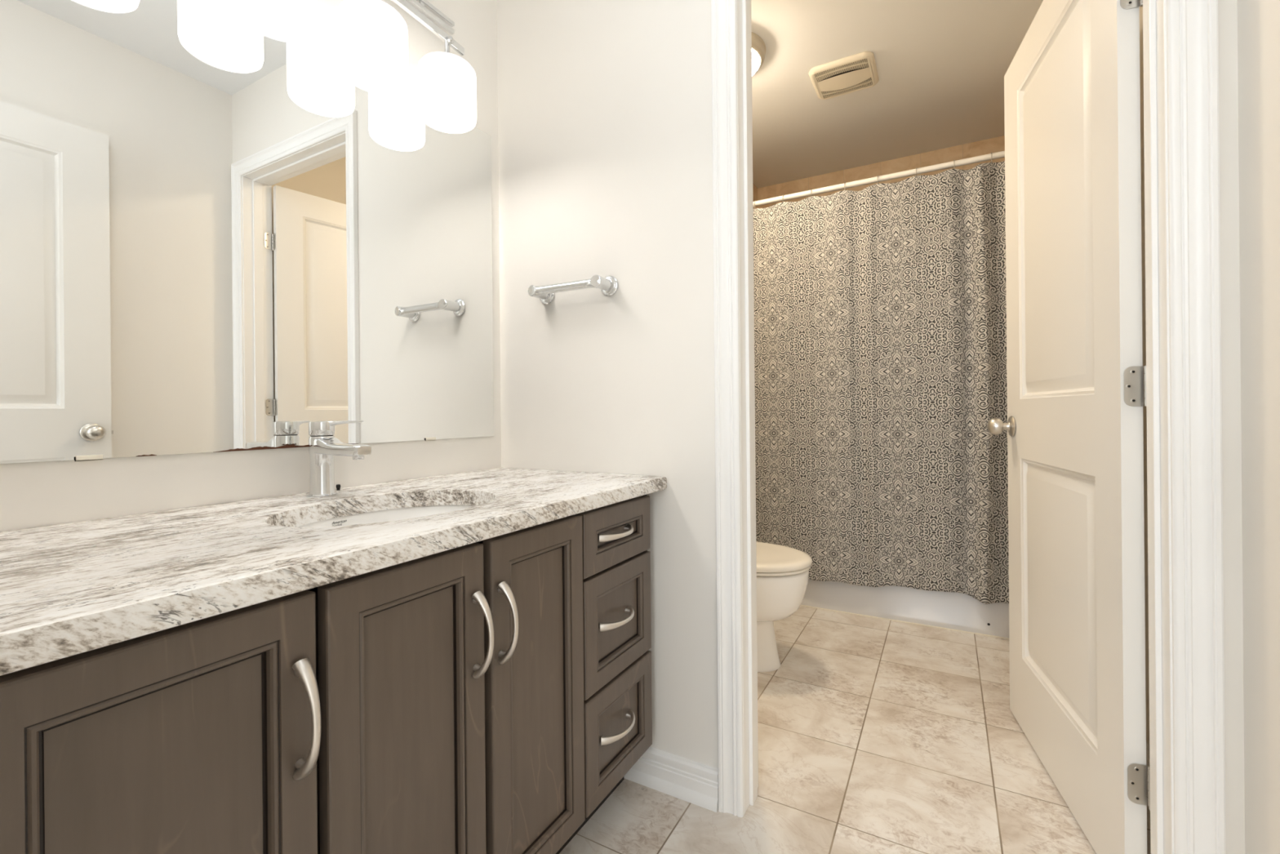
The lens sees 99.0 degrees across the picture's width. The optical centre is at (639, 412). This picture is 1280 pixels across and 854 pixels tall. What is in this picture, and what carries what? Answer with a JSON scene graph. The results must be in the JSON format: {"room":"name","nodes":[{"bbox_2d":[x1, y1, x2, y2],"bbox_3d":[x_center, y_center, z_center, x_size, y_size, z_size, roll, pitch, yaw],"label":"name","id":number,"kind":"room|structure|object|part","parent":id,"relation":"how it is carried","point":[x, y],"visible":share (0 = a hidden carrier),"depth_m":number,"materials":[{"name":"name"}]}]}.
{"room":"bathroom","nodes":[
{"label":"bathroom","id":0,"kind":"room"},
{"bbox_2d":[0,0,501,531],"bbox_3d":[-0.820,-0.238,1.130,0.120,2.435,1.365,-1,0,29],"label":"wall","id":1,"kind":"structure","parent":0,"point":[46,493],"depth_m":1.14,"materials":[{"name":"paint"}]},
{"bbox_2d":[0,0,493,464],"bbox_3d":[-0.743,-0.382,1.138,0.008,0.913,1.201,-1,0,29],"label":"wall mirror","id":2,"kind":"object","parent":1,"relation":"attached to","point":[213,238],"visible":0.87,"depth_m":1.03,"materials":[{"name":"silver mirror"}]},
{"bbox_2d":[227,0,317,42],"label":"vanity light","id":3,"kind":"object","parent":1,"relation":"attached to","point":[283,20],"depth_m":1.04,"materials":[{"name":"white glass"}]},
{"bbox_3d":[-0.692,-0.811,1.033,0.141,0.138,0.141,-1,0,29],"label":"lamp shade","id":4,"kind":"part","parent":3,"relation":"part of","materials":[{"name":"white glass"}]},
{"bbox_2d":[235,0,310,37],"bbox_3d":[-0.691,-0.751,1.033,0.118,0.002,0.118,-1,0,29],"label":"diffuser","id":5,"kind":"object","parent":3,"relation":"attached to","point":[268,18],"depth_m":1.03,"materials":[{"name":"white glass"}]},
{"bbox_2d":[337,0,408,94],"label":"vanity light","id":6,"kind":"object","parent":1,"relation":"attached to","point":[372,42],"depth_m":1.17,"materials":[{"name":"white glass"}]},
{"bbox_3d":[-0.591,-0.812,1.213,0.141,0.138,0.141,-1,0,29],"label":"lamp shade","id":7,"kind":"part","parent":6,"relation":"part of","materials":[{"name":"white glass"}]},
{"bbox_2d":[343,61,402,90],"bbox_3d":[-0.591,-0.752,1.213,0.118,0.002,0.118,-1,0,29],"label":"diffuser","id":8,"kind":"object","parent":6,"relation":"attached to","point":[365,75],"depth_m":1.21,"materials":[{"name":"white glass"}]},
{"bbox_2d":[391,0,476,133],"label":"vanity light","id":9,"kind":"object","parent":1,"relation":"attached to","point":[447,83],"depth_m":1.35,"materials":[{"name":"white glass"}]},
{"bbox_3d":[-0.644,-0.955,1.122,0.011,0.030,0.729,-1,0,29],"label":"rail","id":10,"kind":"part","parent":9,"relation":"part of","materials":[{"name":"silver metal"}]},
{"bbox_3d":[-0.708,-1.046,1.160,0.012,0.011,0.793,-1,0,29],"label":"rail","id":11,"kind":"part","parent":9,"relation":"part of","materials":[{"name":"silver metal"}]},
{"bbox_3d":[-0.708,-1.067,1.160,0.012,0.011,0.793,-1,0,29],"label":"rail","id":12,"kind":"part","parent":9,"relation":"part of","materials":[{"name":"silver metal"}]},
{"bbox_3d":[-0.491,-0.913,1.393,0.034,0.066,0.034,-1,0,29],"label":"stem","id":13,"kind":"part","parent":9,"relation":"part of","materials":[{"name":"silver metal"}]},
{"bbox_3d":[-0.490,-0.813,1.393,0.141,0.138,0.141,-1,0,29],"label":"lamp shade","id":14,"kind":"part","parent":9,"relation":"part of","materials":[{"name":"white glass"}]},
{"bbox_2d":[422,108,471,129],"bbox_3d":[-0.490,-0.753,1.393,0.118,0.002,0.118,-1,0,29],"label":"diffuser","id":15,"kind":"object","parent":9,"relation":"attached to","point":[436,118],"depth_m":1.40,"materials":[{"name":"white glass"}]},
{"bbox_2d":[559,605,1151,853],"bbox_3d":[0.137,1.011,0.753,2.900,0.080,5.900,-1,0,29],"label":"floor","id":16,"kind":"structure","parent":0,"point":[877,735],"depth_m":1.49,"materials":[{"name":"tile"}]},
{"bbox_2d":[0,494,652,853],"bbox_3d":[-0.478,0.590,1.001,0.584,0.774,1.228,-1,0,29],"label":"vanity cabinet","id":17,"kind":"object","parent":16,"relation":"on","point":[490,695],"visible":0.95,"depth_m":0.72,"materials":[{"name":"brown wood"}]},
{"bbox_3d":[-0.460,0.530,0.536,0.020,0.632,0.279,-1,0,29],"label":"door","id":18,"kind":"part","parent":17,"relation":"part of","materials":[{"name":"brown wood"}]},
{"bbox_3d":[-0.379,0.352,0.624,0.038,0.138,0.018,-1,0,29],"label":"handle","id":19,"kind":"part","parent":17,"relation":"part of","materials":[{"name":"silver metal"}]},
{"bbox_2d":[0,466,666,675],"bbox_3d":[-0.484,0.186,1.011,0.573,0.034,1.246,-1,0,29],"label":"countertop","id":20,"kind":"structure","parent":17,"relation":"on","point":[71,588],"depth_m":0.70,"materials":[{"name":"stone"}]},
{"bbox_2d":[306,420,371,497],"bbox_3d":[-0.612,0.093,1.133,0.190,0.155,0.099,-1,0,29],"label":"faucet","id":21,"kind":"object","parent":20,"relation":"on","point":[323,446],"visible":1,"depth_m":1.12,"materials":[{"name":"silver metal"}]},
{"bbox_3d":[-0.639,0.031,1.151,0.102,0.030,0.048,-1,0,-29],"label":"lever","id":22,"kind":"part","parent":21,"relation":"part of","materials":[{"name":"silver metal"}]},
{"bbox_3d":[-0.670,0.164,1.214,0.009,0.012,0.009,-1,0,29],"label":"drain rod","id":23,"kind":"part","parent":21,"relation":"part of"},
{"bbox_3d":[-0.602,0.067,1.104,0.145,0.038,0.045,-1,0,29],"label":"spout","id":24,"kind":"part","parent":21,"relation":"part of","materials":[{"name":"silver metal"}]},
{"bbox_2d":[298,504,475,526],"bbox_3d":[-0.451,0.280,1.007,0.345,0.154,0.472,-1,0,29],"label":"sink","id":25,"kind":"object","parent":20,"relation":"in","point":[393,514],"visible":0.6,"depth_m":1.15,"materials":[{"name":"ceramic"}]},
{"bbox_3d":[-0.322,0.529,0.781,0.020,0.632,0.259,-1,0,29],"label":"door","id":26,"kind":"part","parent":17,"relation":"part of","materials":[{"name":"brown wood"}]},
{"bbox_3d":[-0.246,0.351,0.861,0.038,0.138,0.018,-1,0,29],"label":"handle","id":27,"kind":"part","parent":17,"relation":"part of","materials":[{"name":"silver metal"}]},
{"bbox_3d":[-0.218,0.351,0.910,0.038,0.138,0.018,-1,0,29],"label":"handle","id":28,"kind":"part","parent":17,"relation":"part of","materials":[{"name":"silver metal"}]},
{"bbox_3d":[-0.187,0.528,1.022,0.020,0.632,0.261,-1,0,29],"label":"door","id":29,"kind":"part","parent":17,"relation":"part of","materials":[{"name":"brown wood"}]},
{"bbox_3d":[-0.052,0.278,1.268,0.020,0.134,0.290,-1,0,29],"label":"drawer","id":30,"kind":"part","parent":17,"relation":"part of","materials":[{"name":"brown wood"}]},
{"bbox_3d":[-0.045,0.274,1.247,0.038,0.018,0.138,-1,0,29],"label":"handle","id":31,"kind":"part","parent":17,"relation":"part of","materials":[{"name":"silver metal"}]},
{"bbox_3d":[-0.050,0.475,1.268,0.020,0.246,0.290,-1,0,29],"label":"drawer","id":32,"kind":"part","parent":17,"relation":"part of","materials":[{"name":"brown wood"}]},
{"bbox_3d":[-0.043,0.470,1.247,0.038,0.018,0.138,-1,0,29],"label":"handle","id":33,"kind":"part","parent":17,"relation":"part of","materials":[{"name":"silver metal"}]},
{"bbox_3d":[-0.048,0.724,1.268,0.020,0.236,0.290,-1,0,29],"label":"drawer","id":34,"kind":"part","parent":17,"relation":"part of","materials":[{"name":"brown wood"}]},
{"bbox_3d":[-0.041,0.719,1.247,0.038,0.018,0.138,-1,0,29],"label":"handle","id":35,"kind":"part","parent":17,"relation":"part of","materials":[{"name":"silver metal"}]},
{"bbox_2d":[755,541,812,671],"bbox_3d":[0.357,0.595,2.174,0.634,0.748,0.430,-1,0,29],"label":"toilet","id":36,"kind":"object","parent":16,"relation":"on","point":[782,571],"visible":0.26,"depth_m":1.99,"materials":[{"name":"ceramic"}]},
{"bbox_3d":[0.435,0.575,2.131,0.444,0.012,0.372,-1,0,29],"label":"seat","id":37,"kind":"part","parent":36,"relation":"part of","materials":[{"name":"plastic"}]},
{"bbox_3d":[0.436,0.553,2.130,0.453,0.029,0.380,-1,0,29],"label":"lid","id":38,"kind":"part","parent":36,"relation":"part of","materials":[{"name":"plastic"}]},
{"bbox_2d":[800,578,1008,639],"bbox_3d":[1.269,0.750,2.890,1.506,0.420,0.728,-1,0,29],"label":"bathtub","id":39,"kind":"object","parent":16,"relation":"on","point":[951,611],"visible":0.14,"depth_m":2.49,"materials":[{"name":"ceramic"}]},
{"bbox_2d":[497,0,1244,853],"bbox_3d":[0.296,-0.248,1.353,1.850,2.435,0.114,-1,0,29],"label":"wall","id":40,"kind":"structure","parent":0,"point":[605,138],"depth_m":1.44,"materials":[{"name":"paint"}]},
{"bbox_2d":[528,275,618,304],"bbox_3d":[-0.196,-0.347,1.520,0.273,0.055,0.074,-1,0,29],"label":"towel bar","id":41,"kind":"object","parent":40,"relation":"attached to","point":[608,285],"visible":1,"depth_m":1.49,"materials":[{"name":"silver metal"}]},
{"bbox_3d":[-0.293,-0.346,1.568,0.032,0.032,0.062,-1,0,29],"label":"post","id":42,"kind":"part","parent":41,"relation":"part of","materials":[{"name":"silver metal"}]},
{"bbox_3d":[-0.276,-0.346,1.599,0.055,0.055,0.013,-1,0,29],"label":"wall plate","id":43,"kind":"part","parent":41,"relation":"part of","materials":[{"name":"silver metal"}]},
{"bbox_3d":[-0.103,-0.348,1.461,0.032,0.032,0.062,-1,0,29],"label":"post","id":44,"kind":"part","parent":41,"relation":"part of","materials":[{"name":"silver metal"}]},
{"bbox_3d":[-0.086,-0.348,1.493,0.055,0.055,0.013,-1,0,29],"label":"wall plate","id":45,"kind":"part","parent":41,"relation":"part of","materials":[{"name":"silver metal"}]},
{"bbox_2d":[623,746,718,812],"bbox_3d":[-0.111,0.928,1.507,0.692,0.091,0.024,-1,0,29],"label":"baseboard","id":46,"kind":"structure","parent":40,"relation":"attached to","point":[694,782],"depth_m":1.39,"materials":[{"name":"white paint"}]},
{"bbox_2d":[711,0,1226,853],"bbox_3d":[0.601,-0.088,1.173,0.888,2.108,0.133,-1,0,29],"label":"door frame","id":47,"kind":"structure","parent":40,"relation":"attached to","point":[1192,25],"depth_m":0.95,"materials":[{"name":"white paint"}]},
{"bbox_2d":[757,135,1004,208],"bbox_3d":[1.463,-0.259,3.252,1.532,2.435,0.100,-1,0,29],"label":"wall","id":48,"kind":"structure","parent":0,"point":[995,144],"depth_m":3.19,"materials":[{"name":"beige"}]},
{"bbox_2d":[751,0,1043,188],"bbox_3d":[0.530,-1.508,1.720,1.920,0.080,3.725,-1,0,29],"label":"ceiling","id":49,"kind":"structure","parent":0,"point":[942,66],"depth_m":2.41,"materials":[{"name":"paint"}]},
{"bbox_2d":[751,31,765,75],"bbox_3d":[0.361,-1.422,2.236,0.302,0.088,0.302,-1,0,29],"label":"ceiling light","id":50,"kind":"object","parent":49,"relation":"attached to","point":[758,46],"visible":0.13,"depth_m":2.16,"materials":[{"name":"beige glass"}]},
{"bbox_2d":[751,48,759,75],"bbox_3d":[0.361,-1.401,2.236,0.252,0.045,0.252,-1,0,29],"label":"diffuser","id":51,"kind":"object","parent":50,"relation":"attached to","point":[755,52],"depth_m":2.19,"materials":[{"name":"white glass"}]},
{"bbox_2d":[808,51,879,99],"bbox_3d":[0.890,-1.459,2.385,0.261,0.024,0.261,-1,0,29],"label":"exhaust fan","id":52,"kind":"object","parent":49,"relation":"attached to","point":[857,72],"visible":1,"depth_m":2.35,"materials":[{"name":"beige plastic"}]},
{"bbox_2d":[813,58,869,82],"bbox_3d":[0.855,-1.456,2.320,0.212,0.006,0.069,-1,0,29],"label":"grille","id":53,"kind":"object","parent":52,"relation":"attached to","point":[852,67],"depth_m":2.32,"materials":[{"name":"beige plastic"}]},
{"bbox_2d":[821,76,873,98],"bbox_3d":[0.926,-1.456,2.449,0.212,0.006,0.069,-1,0,29],"label":"grille","id":54,"kind":"object","parent":52,"relation":"attached to","point":[866,81],"depth_m":2.44,"materials":[{"name":"beige plastic"}]},
{"bbox_2d":[1139,0,1279,853],"bbox_3d":[1.282,-0.257,1.291,0.132,2.435,3.699,-1,0,29],"label":"wall","id":55,"kind":"structure","parent":0,"point":[1258,20],"depth_m":0.85,"materials":[{"name":"paint"}]},
{"bbox_2d":[986,0,1150,853],"bbox_3d":[1.068,-0.064,1.387,0.171,2.032,0.771,-1,0,19],"label":"door","id":56,"kind":"structure","parent":55,"relation":"in","point":[1076,390],"depth_m":1.25,"materials":[{"name":"white paint"}]},
{"bbox_3d":[1.129,0.042,1.712,0.068,0.065,0.065,-1,0,19],"label":"knob","id":57,"kind":"part","parent":56,"relation":"part of","materials":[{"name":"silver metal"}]},
{"bbox_2d":[1146,741,1150,789],"bbox_3d":[1.409,0.913,1.593,0.024,0.091,1.379,-1,0,29],"label":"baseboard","id":58,"kind":"structure","parent":55,"relation":"attached to","point":[1148,758],"depth_m":1.41,"materials":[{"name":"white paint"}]},
{"bbox_3d":[0.233,-0.248,2.725,0.100,2.435,2.220,-1,0,29],"label":"wall","id":59,"kind":"structure","parent":0,"visible":0},
{"bbox_2d":[752,182,757,208],"bbox_3d":[0.596,-0.251,3.259,0.012,2.435,0.734,-1,0,29],"label":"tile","id":60,"kind":"structure","parent":59,"relation":"attached to","point":[754,188],"depth_m":3.52,"materials":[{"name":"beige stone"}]},
{"bbox_2d":[753,151,1004,206],"bbox_3d":[1.071,-1.087,2.565,1.507,0.068,0.068,-1,0,29],"label":"curtain rod","id":61,"kind":"object","parent":59,"relation":"attached to","point":[1001,154],"visible":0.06,"depth_m":2.52,"materials":[{"name":"white metal"}]},
{"bbox_2d":[753,160,1008,604],"bbox_3d":[1.049,-0.112,2.548,1.445,1.900,0.056,-1,0,29],"label":"shower curtain","id":62,"kind":"object","parent":61,"relation":"hanging from","point":[880,309],"visible":0.74,"depth_m":2.50,"materials":[{"name":"fabric"}]}
]}

